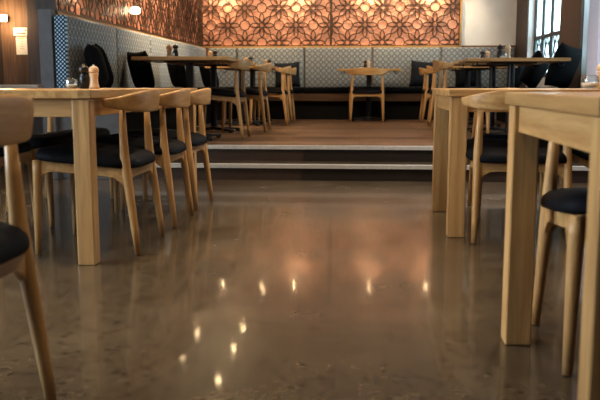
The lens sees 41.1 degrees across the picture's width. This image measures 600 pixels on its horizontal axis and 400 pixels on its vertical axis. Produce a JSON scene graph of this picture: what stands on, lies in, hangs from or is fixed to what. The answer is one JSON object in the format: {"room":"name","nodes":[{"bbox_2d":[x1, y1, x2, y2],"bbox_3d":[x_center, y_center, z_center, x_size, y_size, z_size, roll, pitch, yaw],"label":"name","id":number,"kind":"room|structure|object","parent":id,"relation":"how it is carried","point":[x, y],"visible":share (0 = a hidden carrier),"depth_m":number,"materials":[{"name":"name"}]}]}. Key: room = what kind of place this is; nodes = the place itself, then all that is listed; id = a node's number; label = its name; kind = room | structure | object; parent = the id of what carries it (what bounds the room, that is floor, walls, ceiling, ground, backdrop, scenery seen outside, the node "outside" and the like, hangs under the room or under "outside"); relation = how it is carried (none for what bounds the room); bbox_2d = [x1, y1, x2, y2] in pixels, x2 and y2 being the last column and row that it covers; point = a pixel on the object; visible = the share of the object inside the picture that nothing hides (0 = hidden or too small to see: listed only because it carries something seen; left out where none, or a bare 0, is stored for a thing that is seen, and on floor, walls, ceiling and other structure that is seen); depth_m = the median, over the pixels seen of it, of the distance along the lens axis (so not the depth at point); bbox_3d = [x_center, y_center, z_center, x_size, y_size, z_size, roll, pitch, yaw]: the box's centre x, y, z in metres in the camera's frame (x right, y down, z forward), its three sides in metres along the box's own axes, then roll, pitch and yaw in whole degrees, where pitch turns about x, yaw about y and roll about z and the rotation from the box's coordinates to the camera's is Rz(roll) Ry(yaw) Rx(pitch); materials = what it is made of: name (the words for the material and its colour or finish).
{"room":"cafe","nodes":[
{"label":"cafe","id":0,"kind":"room"},
{"bbox_2d":[0,0,29,164],"bbox_3d":[-3.091,-1.837,7.616,2.080,3.000,0.100,1,8,4],"label":"wall","id":1,"kind":"structure","parent":0,"point":[14,68],"depth_m":7.60,"materials":[{"name":"brown wood"}]},
{"bbox_2d":[0,15,8,21],"bbox_3d":[-2.768,-1.702,7.493,0.068,0.056,0.134,1,8,4],"label":"wall sconce","id":2,"kind":"object","parent":1,"relation":"attached to","point":[5,18],"visible":1,"depth_m":7.44,"materials":[{"name":"white"}]},
{"bbox_2d":[13,28,27,54],"bbox_3d":[-2.641,-1.502,7.569,0.134,0.250,0.021,1,8,4],"label":"notice","id":3,"kind":"object","parent":1,"relation":"attached to","point":[21,35],"visible":1,"depth_m":7.57,"materials":[{"name":"white paper"}]},
{"bbox_2d":[26,0,42,159],"bbox_3d":[-2.488,-1.820,7.493,0.138,3.000,0.060,1,8,4],"label":"trim","id":4,"kind":"structure","parent":1,"relation":"attached to","point":[32,14],"depth_m":7.52,"materials":[{"name":"brown wood"}]},
{"bbox_2d":[57,0,197,43],"bbox_3d":[-1.831,-2.099,9.434,0.120,3.000,6.050,1,8,4],"label":"wall partition","id":5,"kind":"structure","parent":0,"point":[74,1],"depth_m":9.12,"materials":[{"name":"orange metal"}]},
{"bbox_2d":[35,0,53,10],"bbox_3d":[-2.056,-2.342,6.349,0.160,1.640,0.015,1,8,4],"label":"trim","id":6,"kind":"structure","parent":5,"relation":"attached to","point":[39,4],"depth_m":6.45,"materials":[{"name":"grey wood"}]},
{"bbox_2d":[54,0,125,27],"bbox_3d":[-1.893,-2.334,7.278,0.016,1.376,1.926,1,8,4],"label":"lattice screen","id":7,"kind":"object","parent":5,"relation":"attached to","point":[65,3],"visible":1,"depth_m":7.46,"materials":[{"name":"brown metal"}]},
{"bbox_2d":[56,12,200,46],"bbox_3d":[-1.758,-1.927,9.373,0.040,0.026,5.888,1,8,4],"label":"trim","id":8,"kind":"structure","parent":5,"relation":"attached to","point":[58,13],"depth_m":7.97,"materials":[{"name":"brown wood"}]},
{"bbox_2d":[125,0,169,38],"bbox_3d":[-1.749,-2.611,9.203,0.016,1.376,1.966,1,8,4],"label":"lattice screen","id":9,"kind":"object","parent":5,"relation":"attached to","point":[144,19],"visible":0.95,"depth_m":9.33,"materials":[{"name":"brown wood"}]},
{"bbox_2d":[130,2,139,13],"bbox_3d":[-1.754,-2.046,8.519,0.104,0.129,0.104,1,8,4],"label":"wall lamp","id":10,"kind":"object","parent":9,"relation":"attached to","point":[134,10],"visible":1,"depth_m":8.49,"materials":[{"name":"beige"}]},
{"bbox_2d":[169,0,200,45],"bbox_3d":[-1.601,-2.894,11.172,0.016,1.376,2.016,1,8,4],"label":"lattice screen","id":11,"kind":"object","parent":5,"relation":"attached to","point":[191,37],"visible":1,"depth_m":11.23,"materials":[{"name":"brown wood"}]},
{"bbox_2d":[198,0,201,45],"bbox_3d":[-1.529,-3.175,12.170,0.050,1.648,0.050,1,8,4],"label":"trim","id":12,"kind":"structure","parent":5,"relation":"attached to","point":[200,0],"depth_m":12.21,"materials":[{"name":"brown wood"}]},
{"bbox_2d":[0,165,587,399],"bbox_3d":[-0.581,0.455,2.388,7.900,0.050,10.900,1,8,4],"label":"floor","id":13,"kind":"structure","parent":0,"point":[271,289],"depth_m":2.84,"materials":[{"name":"concrete"}]},
{"bbox_2d":[0,141,35,221],"bbox_3d":[-1.619,-0.166,3.896,0.520,0.745,0.581,0,8,3],"label":"chair","id":14,"kind":"object","parent":13,"relation":"on","point":[26,155],"visible":0.51,"depth_m":4.02,"materials":[{"name":"brown wood"}]},
{"bbox_2d":[0,94,56,399],"bbox_3d":[-0.839,0.154,1.675,0.520,0.745,0.581,1,8,6],"label":"chair","id":15,"kind":"object","parent":13,"relation":"on","point":[16,111],"visible":1,"depth_m":1.82,"materials":[{"name":"brown wood"}]},
{"bbox_2d":[6,133,72,226],"bbox_3d":[-1.570,-0.261,4.558,0.520,0.745,0.581,1,8,4],"label":"chair","id":16,"kind":"object","parent":13,"relation":"on","point":[38,141],"visible":0.16,"depth_m":4.33,"materials":[{"name":"brown wood"}]},
{"bbox_2d":[20,117,113,198],"bbox_3d":[-1.526,-0.345,5.141,0.520,0.745,0.581,1,8,5],"label":"chair","id":17,"kind":"object","parent":13,"relation":"on","point":[99,131],"visible":0.07,"depth_m":5.26,"materials":[{"name":"brown wood"}]},
{"bbox_2d":[32,89,164,255],"bbox_3d":[-0.933,-0.153,3.807,0.520,0.745,0.581,1,8,4],"label":"chair","id":18,"kind":"object","parent":13,"relation":"on","point":[122,162],"visible":0.86,"depth_m":3.59,"materials":[{"name":"brown wood"}]},
{"bbox_2d":[0,88,197,264],"bbox_3d":[-1.222,-0.247,4.479,0.880,0.745,2.208,1,8,4],"label":"dining table","id":19,"kind":"object","parent":13,"relation":"on","point":[82,105],"visible":0.72,"depth_m":3.38,"materials":[{"name":"brown wood"}]},
{"bbox_2d":[66,82,77,87],"bbox_3d":[-1.207,-0.614,4.227,0.068,0.053,0.068,1,8,4],"label":"glass","id":20,"kind":"object","parent":19,"relation":"on","point":[67,85],"visible":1,"depth_m":4.21,"materials":[{"name":"clear glass"}]},
{"bbox_2d":[78,64,88,88],"bbox_3d":[-1.147,-0.657,4.247,0.056,0.132,0.056,1,8,4],"label":"pepper mill","id":21,"kind":"object","parent":19,"relation":"on","point":[83,78],"visible":1,"depth_m":4.23,"materials":[{"name":"black wood"}]},
{"bbox_2d":[88,64,99,88],"bbox_3d":[-1.093,-0.655,4.243,0.055,0.130,0.055,1,8,4],"label":"pepper mill","id":22,"kind":"object","parent":19,"relation":"on","point":[93,70],"visible":1,"depth_m":4.22,"materials":[{"name":"brown wood"}]},
{"bbox_2d":[96,88,193,227],"bbox_3d":[-0.875,-0.251,4.492,0.520,0.745,0.581,1,8,4],"label":"chair","id":23,"kind":"object","parent":13,"relation":"on","point":[166,150],"visible":0.6,"depth_m":4.29,"materials":[{"name":"brown wood"}]},
{"bbox_2d":[120,88,213,210],"bbox_3d":[-0.829,-0.337,5.089,0.520,0.745,0.581,1,8,5],"label":"chair","id":24,"kind":"object","parent":13,"relation":"on","point":[194,142],"visible":0.48,"depth_m":4.91,"materials":[{"name":"brown wood"}]},
{"bbox_2d":[43,168,588,182],"bbox_3d":[0.764,-0.211,6.416,5.820,0.122,0.020,1,8,4],"label":"trim","id":25,"kind":"structure","parent":13,"relation":"on","point":[409,175],"depth_m":6.45,"materials":[{"name":"tile"}]},
{"bbox_2d":[467,112,562,217],"bbox_3d":[1.290,-0.298,4.816,0.581,0.745,0.520,1,8,4],"label":"chair","id":26,"kind":"object","parent":13,"relation":"on","point":[486,135],"visible":0.08,"depth_m":4.96,"materials":[{"name":"brown wood"}]},
{"bbox_2d":[432,88,599,236],"bbox_3d":[1.523,-0.236,4.401,1.512,0.745,0.940,1,8,4],"label":"dining table","id":27,"kind":"object","parent":13,"relation":"on","point":[450,115],"visible":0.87,"depth_m":4.04,"materials":[{"name":"brown wood"}]},
{"bbox_2d":[581,78,598,87],"bbox_3d":[1.549,-0.630,4.271,0.094,0.073,0.094,1,8,4],"label":"glass","id":28,"kind":"object","parent":27,"relation":"on","point":[589,84],"visible":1,"depth_m":4.25,"materials":[{"name":"clear glass"}]},
{"bbox_2d":[596,64,599,88],"bbox_3d":[1.640,-0.677,4.338,0.062,0.146,0.062,1,8,4],"label":"pepper mill","id":29,"kind":"object","parent":27,"relation":"on","point":[598,66],"visible":0.91,"depth_m":4.33,"materials":[{"name":"brown wood"}]},
{"bbox_2d":[461,89,571,244],"bbox_3d":[1.085,-0.185,4.033,0.581,0.745,0.520,1,8,4],"label":"chair","id":30,"kind":"object","parent":13,"relation":"on","point":[485,156],"visible":0.55,"depth_m":3.85,"materials":[{"name":"brown wood"}]},
{"bbox_2d":[501,92,599,399],"bbox_3d":[1.044,0.122,1.907,0.955,0.745,0.945,1,8,4],"label":"dining table","id":31,"kind":"object","parent":13,"relation":"on","point":[570,119],"visible":1,"depth_m":2.06,"materials":[{"name":"brown wood"}]},
{"bbox_2d":[532,91,599,375],"bbox_3d":[0.967,0.065,2.291,0.581,0.745,0.520,1,8,4],"label":"chair","id":32,"kind":"object","parent":13,"relation":"on","point":[566,208],"visible":0.69,"depth_m":2.12,"materials":[{"name":"brown wood"}]},
{"bbox_2d":[561,148,589,228],"bbox_3d":[1.645,-0.179,3.987,0.581,0.745,0.520,0,8,1],"label":"chair","id":33,"kind":"object","parent":13,"relation":"on","point":[581,157],"visible":0.25,"depth_m":3.99,"materials":[{"name":"brown wood"}]},
{"bbox_2d":[196,118,504,145],"bbox_3d":[1.005,-0.714,9.618,5.820,0.307,5.860,1,8,4],"label":"floor","id":34,"kind":"structure","parent":0,"point":[300,131],"depth_m":8.64,"materials":[{"name":"brown wood"}]},
{"bbox_2d":[38,9,223,179],"bbox_3d":[-1.526,-1.259,9.352,0.680,1.362,5.934,1,8,4],"label":"banquette","id":35,"kind":"object","parent":34,"relation":"on","point":[63,39],"visible":0.34,"depth_m":7.02,"materials":[{"name":"grey fabric"}]},
{"bbox_2d":[66,15,117,87],"bbox_3d":[-1.866,-1.275,7.101,0.100,0.610,1.323,1,8,4],"label":"cushion","id":36,"kind":"object","parent":35,"relation":"on","point":[79,32],"depth_m":6.84,"materials":[{"name":"grey fabric"}]},
{"bbox_2d":[84,43,108,87],"bbox_3d":[-1.678,-1.103,6.613,0.178,0.389,0.401,-1,8,-8],"label":"cushion","id":37,"kind":"object","parent":35,"relation":"on","point":[93,54],"visible":0.73,"depth_m":6.46,"materials":[{"name":"black fabric"}]},
{"bbox_2d":[94,43,113,87],"bbox_3d":[-1.700,-1.138,6.853,0.189,0.387,0.404,-3,9,-18],"label":"cushion","id":38,"kind":"object","parent":35,"relation":"on","point":[111,77],"visible":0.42,"depth_m":6.72,"materials":[{"name":"black fabric"}]},
{"bbox_2d":[115,27,149,87],"bbox_3d":[-1.770,-1.460,8.382,0.100,0.610,1.248,1,8,4],"label":"panel","id":39,"kind":"object","parent":35,"relation":"on","point":[126,40],"depth_m":8.05,"materials":[{"name":"grey fabric"}]},
{"bbox_2d":[127,51,154,87],"bbox_3d":[-1.579,-1.289,7.936,0.174,0.366,0.378,-7,10,-38],"label":"cushion","id":40,"kind":"object","parent":35,"relation":"on","point":[142,75],"visible":0.85,"depth_m":7.84,"materials":[{"name":"black fabric"}]},
{"bbox_2d":[149,35,175,87],"bbox_3d":[-1.677,-1.639,9.631,0.100,0.610,1.258,1,8,4],"label":"panel","id":41,"kind":"object","parent":35,"relation":"on","point":[158,45],"depth_m":9.42,"materials":[{"name":"grey fabric"}]},
{"bbox_2d":[167,63,185,87],"bbox_3d":[-1.413,-1.469,9.215,0.171,0.376,0.386,-5,10,-30],"label":"cushion","id":42,"kind":"object","parent":35,"relation":"on","point":[177,75],"visible":0.58,"depth_m":9.11,"materials":[{"name":"black fabric"}]},
{"bbox_2d":[175,41,195,87],"bbox_3d":[-1.585,-1.814,10.850,0.100,0.610,1.188,1,8,4],"label":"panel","id":43,"kind":"object","parent":35,"relation":"on","point":[183,49],"depth_m":10.88,"materials":[{"name":"grey fabric"}]},
{"bbox_2d":[195,46,205,86],"bbox_3d":[-1.510,-1.958,11.847,0.100,0.610,0.808,1,8,4],"label":"cushion","id":44,"kind":"object","parent":35,"relation":"on","point":[199,51],"depth_m":11.64,"materials":[{"name":"grey fabric"}]},
{"bbox_2d":[199,66,218,86],"bbox_3d":[-1.256,-1.735,11.039,0.174,0.366,0.378,-6,10,-35],"label":"cushion","id":45,"kind":"object","parent":35,"relation":"on","point":[205,73],"visible":0.44,"depth_m":11.00,"materials":[{"name":"black fabric"}]},
{"bbox_2d":[131,56,241,140],"bbox_3d":[-1.030,-0.949,7.513,0.856,0.757,0.890,1,8,4],"label":"pedestal table","id":46,"kind":"object","parent":34,"relation":"on","point":[188,60],"visible":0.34,"depth_m":7.16,"materials":[{"name":"brown wood"}]},
{"bbox_2d":[166,44,171,55],"bbox_3d":[-1.218,-1.387,7.449,0.054,0.127,0.054,1,8,4],"label":"pepper mill","id":47,"kind":"object","parent":46,"relation":"on","point":[168,47],"visible":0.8,"depth_m":7.43,"materials":[{"name":"brown wood"}]},
{"bbox_2d":[173,44,177,55],"bbox_3d":[-1.158,-1.387,7.445,0.055,0.129,0.055,1,8,4],"label":"pepper mill","id":48,"kind":"object","parent":46,"relation":"on","point":[175,47],"visible":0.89,"depth_m":7.42,"materials":[{"name":"black wood"}]},
{"bbox_2d":[168,62,255,132],"bbox_3d":[-0.940,-1.126,8.742,0.820,0.757,0.800,1,8,4],"label":"pedestal table","id":49,"kind":"object","parent":34,"relation":"on","point":[213,66],"visible":0.71,"depth_m":8.69,"materials":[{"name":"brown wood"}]},
{"bbox_2d":[196,60,250,139],"bbox_3d":[-0.737,-0.969,7.676,0.520,0.745,0.581,1,8,4],"label":"chair","id":50,"kind":"object","parent":34,"relation":"on","point":[235,95],"visible":0.67,"depth_m":7.45,"materials":[{"name":"brown wood"}]},
{"bbox_2d":[205,65,276,125],"bbox_3d":[-0.736,-1.327,10.188,0.810,0.745,0.740,1,8,4],"label":"pedestal table","id":51,"kind":"object","parent":34,"relation":"on","point":[257,123],"visible":0.48,"depth_m":10.12,"materials":[{"name":"brown wood"}]},
{"bbox_2d":[222,63,271,131],"bbox_3d":[-0.573,-1.130,8.796,0.520,0.745,0.581,1,8,4],"label":"chair","id":52,"kind":"object","parent":34,"relation":"on","point":[260,95],"visible":0.68,"depth_m":8.58,"materials":[{"name":"brown wood"}]},
{"bbox_2d":[219,67,279,121],"bbox_3d":[-0.661,-1.472,11.194,0.810,0.745,0.700,1,8,4],"label":"pedestal table","id":53,"kind":"object","parent":34,"relation":"on","point":[252,72],"visible":0.36,"depth_m":11.13,"materials":[{"name":"brown wood"}]},
{"bbox_2d":[249,66,290,125],"bbox_3d":[-0.371,-1.334,10.220,0.520,0.745,0.581,0,8,3],"label":"chair","id":54,"kind":"object","parent":34,"relation":"on","point":[281,93],"visible":0.74,"depth_m":10.00,"materials":[{"name":"brown wood"}]},
{"bbox_2d":[258,68,296,121],"bbox_3d":[-0.308,-1.464,11.118,0.520,0.745,0.581,1,8,4],"label":"chair","id":55,"kind":"object","parent":34,"relation":"on","point":[293,70],"visible":0.52,"depth_m":10.92,"materials":[{"name":"brown wood"}]},
{"bbox_2d":[207,145,432,149],"bbox_3d":[0.788,-0.437,6.704,5.820,0.033,0.064,1,8,4],"label":"trim","id":56,"kind":"structure","parent":34,"relation":"attached to","point":[289,147],"depth_m":6.72,"materials":[{"name":"metal"}]},
{"bbox_2d":[208,47,514,119],"bbox_3d":[0.879,-1.743,11.952,4.623,1.065,0.560,1,8,4],"label":"banquette","id":57,"kind":"object","parent":34,"relation":"on","point":[325,93],"visible":0.47,"depth_m":12.00,"materials":[{"name":"grey fabric"}]},
{"bbox_2d":[208,48,236,86],"bbox_3d":[-1.189,-2.022,12.292,0.443,0.610,0.115,1,8,4],"label":"cushion","id":58,"kind":"object","parent":57,"relation":"on","point":[226,79],"depth_m":12.24,"materials":[{"name":"grey fabric"}]},
{"bbox_2d":[237,48,303,86],"bbox_3d":[-0.446,-2.014,12.238,1.023,0.610,0.115,1,8,4],"label":"cushion","id":59,"kind":"object","parent":57,"relation":"on","point":[277,55],"depth_m":12.16,"materials":[{"name":"grey fabric"}]},
{"bbox_2d":[245,87,302,92],"bbox_3d":[-0.476,-1.650,12.008,1.049,0.085,0.445,1,8,4],"label":"seat cushion","id":60,"kind":"object","parent":57,"relation":"on","point":[296,89],"depth_m":11.76,"materials":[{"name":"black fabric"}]},
{"bbox_2d":[274,61,300,86],"bbox_3d":[-0.190,-1.881,12.022,0.408,0.399,0.173,0,8,3],"label":"cushion","id":61,"kind":"object","parent":57,"relation":"on","point":[295,78],"visible":0.61,"depth_m":11.98,"materials":[{"name":"grey fabric"}]},
{"bbox_2d":[303,87,349,92],"bbox_3d":[0.561,-1.639,11.932,1.019,0.085,0.445,1,8,4],"label":"seat cushion","id":62,"kind":"object","parent":57,"relation":"on","point":[305,89],"depth_m":11.73,"materials":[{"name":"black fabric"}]},
{"bbox_2d":[305,48,371,86],"bbox_3d":[0.582,-2.003,12.162,1.013,0.610,0.115,1,8,4],"label":"cushion","id":63,"kind":"object","parent":57,"relation":"on","point":[322,65],"depth_m":12.11,"materials":[{"name":"grey fabric"}]},
{"bbox_2d":[372,47,440,86],"bbox_3d":[1.606,-1.992,12.087,1.018,0.610,0.115,1,8,4],"label":"cushion","id":64,"kind":"object","parent":57,"relation":"on","point":[401,58],"depth_m":12.03,"materials":[{"name":"grey fabric"}]},
{"bbox_2d":[384,87,430,92],"bbox_3d":[1.585,-1.628,11.857,1.024,0.085,0.445,1,8,4],"label":"seat cushion","id":65,"kind":"object","parent":57,"relation":"on","point":[388,89],"depth_m":11.64,"materials":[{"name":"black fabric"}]},
{"bbox_2d":[409,60,432,86],"bbox_3d":[1.835,-1.865,11.873,0.428,0.421,0.175,1,8,5],"label":"cushion","id":66,"kind":"object","parent":57,"relation":"on","point":[416,79],"visible":0.56,"depth_m":11.82,"materials":[{"name":"grey fabric"}]},
{"bbox_2d":[455,71,475,86],"bbox_3d":[2.471,-1.846,11.807,0.396,0.388,0.166,1,8,4],"label":"cushion","id":67,"kind":"object","parent":57,"relation":"on","point":[459,75],"visible":0.39,"depth_m":11.75,"materials":[{"name":"black fabric"}]},
{"bbox_2d":[441,47,514,87],"bbox_3d":[2.662,-1.979,11.997,1.078,0.610,0.090,1,8,4],"label":"cushion","id":68,"kind":"object","parent":57,"relation":"on","point":[449,54],"depth_m":11.95,"materials":[{"name":"grey fabric"}]},
{"bbox_2d":[346,67,387,121],"bbox_3d":[0.945,-1.486,11.277,0.581,0.745,0.520,1,8,4],"label":"chair","id":69,"kind":"object","parent":34,"relation":"on","point":[354,92],"visible":1,"depth_m":11.08,"materials":[{"name":"brown wood"}]},
{"bbox_2d":[338,68,400,120],"bbox_3d":[0.987,-1.508,11.476,0.879,0.735,0.630,1,8,4],"label":"pedestal table","id":70,"kind":"object","parent":34,"relation":"on","point":[369,77],"visible":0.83,"depth_m":11.42,"materials":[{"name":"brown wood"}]},
{"bbox_2d":[419,68,442,121],"bbox_3d":[1.899,-1.454,11.056,0.520,0.745,0.581,1,8,4],"label":"chair","id":71,"kind":"object","parent":34,"relation":"on","point":[425,92],"visible":0.52,"depth_m":10.87,"materials":[{"name":"brown wood"}]},
{"bbox_2d":[426,66,468,126],"bbox_3d":[1.834,-1.301,9.989,0.520,0.745,0.581,1,8,6],"label":"chair","id":72,"kind":"object","parent":34,"relation":"on","point":[430,70],"visible":0.47,"depth_m":9.81,"materials":[{"name":"brown wood"}]},
{"bbox_2d":[432,60,489,135],"bbox_3d":[1.526,-0.965,7.649,0.520,0.745,0.581,1,8,4],"label":"chair","id":73,"kind":"object","parent":34,"relation":"on","point":[437,65],"visible":0.26,"depth_m":7.42,"materials":[{"name":"brown wood"}]},
{"bbox_2d":[443,69,500,121],"bbox_3d":[2.297,-1.443,10.992,0.820,0.745,0.650,1,8,4],"label":"pedestal table","id":74,"kind":"object","parent":34,"relation":"on","point":[467,72],"visible":0.21,"depth_m":10.92,"materials":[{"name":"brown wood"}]},
{"bbox_2d":[447,66,517,126],"bbox_3d":[2.220,-1.296,9.970,0.820,0.745,0.660,1,8,4],"label":"pedestal table","id":75,"kind":"object","parent":34,"relation":"on","point":[478,69],"visible":0.28,"depth_m":9.90,"materials":[{"name":"brown wood"}]},
{"bbox_2d":[450,61,542,132],"bbox_3d":[2.078,-1.113,8.670,0.890,0.752,0.740,1,8,4],"label":"pedestal table","id":76,"kind":"object","parent":34,"relation":"on","point":[492,67],"visible":0.45,"depth_m":8.61,"materials":[{"name":"brown wood"}]},
{"bbox_2d":[480,50,484,57],"bbox_3d":[1.973,-1.554,8.645,0.055,0.129,0.055,1,8,4],"label":"pepper mill","id":77,"kind":"object","parent":76,"relation":"on","point":[482,52],"visible":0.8,"depth_m":8.62,"materials":[{"name":"black wood"}]},
{"bbox_2d":[485,50,489,57],"bbox_3d":[2.026,-1.553,8.641,0.054,0.127,0.054,1,8,4],"label":"pepper mill","id":78,"kind":"object","parent":76,"relation":"on","point":[487,52],"visible":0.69,"depth_m":8.62,"materials":[{"name":"brown wood"}]},
{"bbox_2d":[495,87,527,121],"bbox_3d":[2.781,-1.055,9.239,0.450,0.475,4.750,1,8,4],"label":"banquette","id":79,"kind":"object","parent":34,"relation":"on","point":[500,116],"visible":0.03,"depth_m":11.12,"materials":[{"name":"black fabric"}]},
{"bbox_2d":[514,57,524,86],"bbox_3d":[2.909,-1.694,10.682,0.195,0.417,0.434,5,10,31],"label":"cushion","id":80,"kind":"object","parent":79,"relation":"on","point":[519,70],"visible":0.22,"depth_m":10.55,"materials":[{"name":"black fabric"}]},
{"bbox_2d":[519,50,549,87],"bbox_3d":[2.804,-1.541,9.547,0.233,0.496,0.520,6,10,36],"label":"cushion","id":81,"kind":"object","parent":79,"relation":"on","point":[531,77],"visible":0.8,"depth_m":9.44,"materials":[{"name":"black fabric"}]},
{"bbox_2d":[544,42,581,87],"bbox_3d":[2.690,-1.358,8.163,0.500,0.479,0.227,-8,11,-44],"label":"cushion","id":82,"kind":"object","parent":79,"relation":"on","point":[559,76],"visible":0.86,"depth_m":8.06,"materials":[{"name":"black fabric"}]},
{"bbox_2d":[458,58,570,133],"bbox_3d":[2.009,-0.967,7.653,0.915,0.752,0.760,1,8,4],"label":"pedestal table","id":83,"kind":"object","parent":34,"relation":"on","point":[510,62],"visible":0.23,"depth_m":7.41,"materials":[{"name":"brown wood"}]},
{"bbox_2d":[497,44,502,57],"bbox_3d":[1.893,-1.406,7.578,0.059,0.139,0.059,1,8,4],"label":"pepper mill","id":84,"kind":"object","parent":83,"relation":"on","point":[499,47],"visible":0.85,"depth_m":7.56,"materials":[{"name":"black wood"}]},
{"bbox_2d":[505,44,510,57],"bbox_3d":[1.967,-1.404,7.573,0.058,0.137,0.058,1,8,4],"label":"pepper mill","id":85,"kind":"object","parent":83,"relation":"on","point":[507,48],"visible":0.88,"depth_m":7.55,"materials":[{"name":"brown wood"}]},
{"bbox_2d":[202,0,516,118],"bbox_3d":[0.936,-2.492,12.169,5.230,3.000,0.130,1,8,4],"label":"wall","id":86,"kind":"structure","parent":0,"point":[417,24],"depth_m":12.09,"materials":[{"name":"orange paint"}]},
{"bbox_2d":[201,0,330,45],"bbox_3d":[-0.518,-3.032,12.131,1.980,1.376,0.016,1,8,4],"label":"lattice screen","id":87,"kind":"object","parent":86,"relation":"attached to","point":[212,3],"visible":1,"depth_m":12.18,"materials":[{"name":"brown wood"}]},
{"bbox_2d":[201,45,460,47],"bbox_3d":[0.427,-2.329,12.165,3.980,0.026,0.060,1,8,4],"label":"trim","id":88,"kind":"structure","parent":86,"relation":"attached to","point":[443,45],"depth_m":12.14,"materials":[{"name":"brown wood"}]},
{"bbox_2d":[331,0,459,45],"bbox_3d":[1.431,-3.011,11.987,1.930,1.376,0.016,1,8,4],"label":"lattice screen","id":89,"kind":"object","parent":86,"relation":"attached to","point":[345,1],"visible":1,"depth_m":12.03,"materials":[{"name":"brown wood"}]},
{"bbox_2d":[459,0,462,44],"bbox_3d":[2.402,-3.133,11.878,0.027,1.648,0.045,1,8,4],"label":"trim","id":90,"kind":"structure","parent":86,"relation":"attached to","point":[460,34],"depth_m":11.93,"materials":[{"name":"brown wood"}]},
{"bbox_2d":[461,45,515,46],"bbox_3d":[2.826,-2.296,11.962,0.825,0.028,0.055,1,8,4],"label":"trim","id":91,"kind":"structure","parent":86,"relation":"attached to","point":[461,45],"depth_m":11.94,"materials":[{"name":"brown wood"}]},
{"bbox_2d":[171,160,582,165],"bbox_3d":[0.778,-0.215,6.597,5.820,0.178,0.340,1,8,4],"label":"floor","id":92,"kind":"structure","parent":0,"point":[175,161],"depth_m":6.64,"materials":[{"name":"concrete"}]},
{"bbox_2d":[156,163,588,170],"bbox_3d":[0.765,-0.265,6.416,5.820,0.033,0.064,1,8,4],"label":"trim","id":93,"kind":"structure","parent":92,"relation":"attached to","point":[173,165],"depth_m":6.44,"materials":[{"name":"metal"}]},
{"bbox_2d":[177,149,576,162],"bbox_3d":[0.787,-0.382,6.704,5.820,0.123,0.020,1,8,4],"label":"trim","id":94,"kind":"structure","parent":92,"relation":"on","point":[214,154],"depth_m":6.74,"materials":[{"name":"tile"}]},
{"bbox_2d":[526,0,589,87],"bbox_3d":[3.162,-2.070,9.231,0.250,3.000,5.720,1,8,4],"label":"wall","id":95,"kind":"structure","parent":0,"point":[531,17],"depth_m":10.24,"materials":[{"name":"white paint"}]},
{"bbox_2d":[515,0,528,86],"bbox_3d":[3.201,-2.530,11.533,0.020,2.743,0.780,1,8,4],"label":"trim","id":96,"kind":"structure","parent":95,"relation":"attached to","point":[522,5],"depth_m":11.46,"materials":[{"name":"brown wood"}]},
{"bbox_2d":[533,0,561,76],"bbox_3d":[3.217,-2.506,10.127,0.060,1.890,1.980,1,8,4],"label":"window","id":97,"kind":"structure","parent":95,"relation":"in","point":[544,36],"depth_m":10.58,"materials":[{"name":"clear glass"}]},
{"bbox_2d":[558,0,584,87],"bbox_3d":[2.986,-2.132,8.764,0.035,2.743,0.840,1,8,4],"label":"trim","id":98,"kind":"structure","parent":95,"relation":"attached to","point":[572,11],"depth_m":8.63,"materials":[{"name":"brown wood"}]},
{"bbox_2d":[586,0,599,87],"bbox_3d":[2.630,-1.816,6.562,0.395,2.743,0.300,1,8,4],"label":"wall pillar","id":99,"kind":"structure","parent":0,"point":[593,50],"depth_m":6.62,"materials":[{"name":"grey paint"}]},
{"bbox_3d":[-4.570,-1.097,2.465,0.100,3.000,10.900,1,8,4],"label":"wall","id":100,"kind":"structure","parent":0,"visible":0},
{"bbox_2d":[0,85,40,87],"bbox_3d":[-3.292,-1.077,7.589,1.700,0.033,0.080,1,8,4],"label":"trim","id":101,"kind":"structure","parent":100,"relation":"attached to","point":[1,86],"depth_m":7.50,"materials":[{"name":"stone"}]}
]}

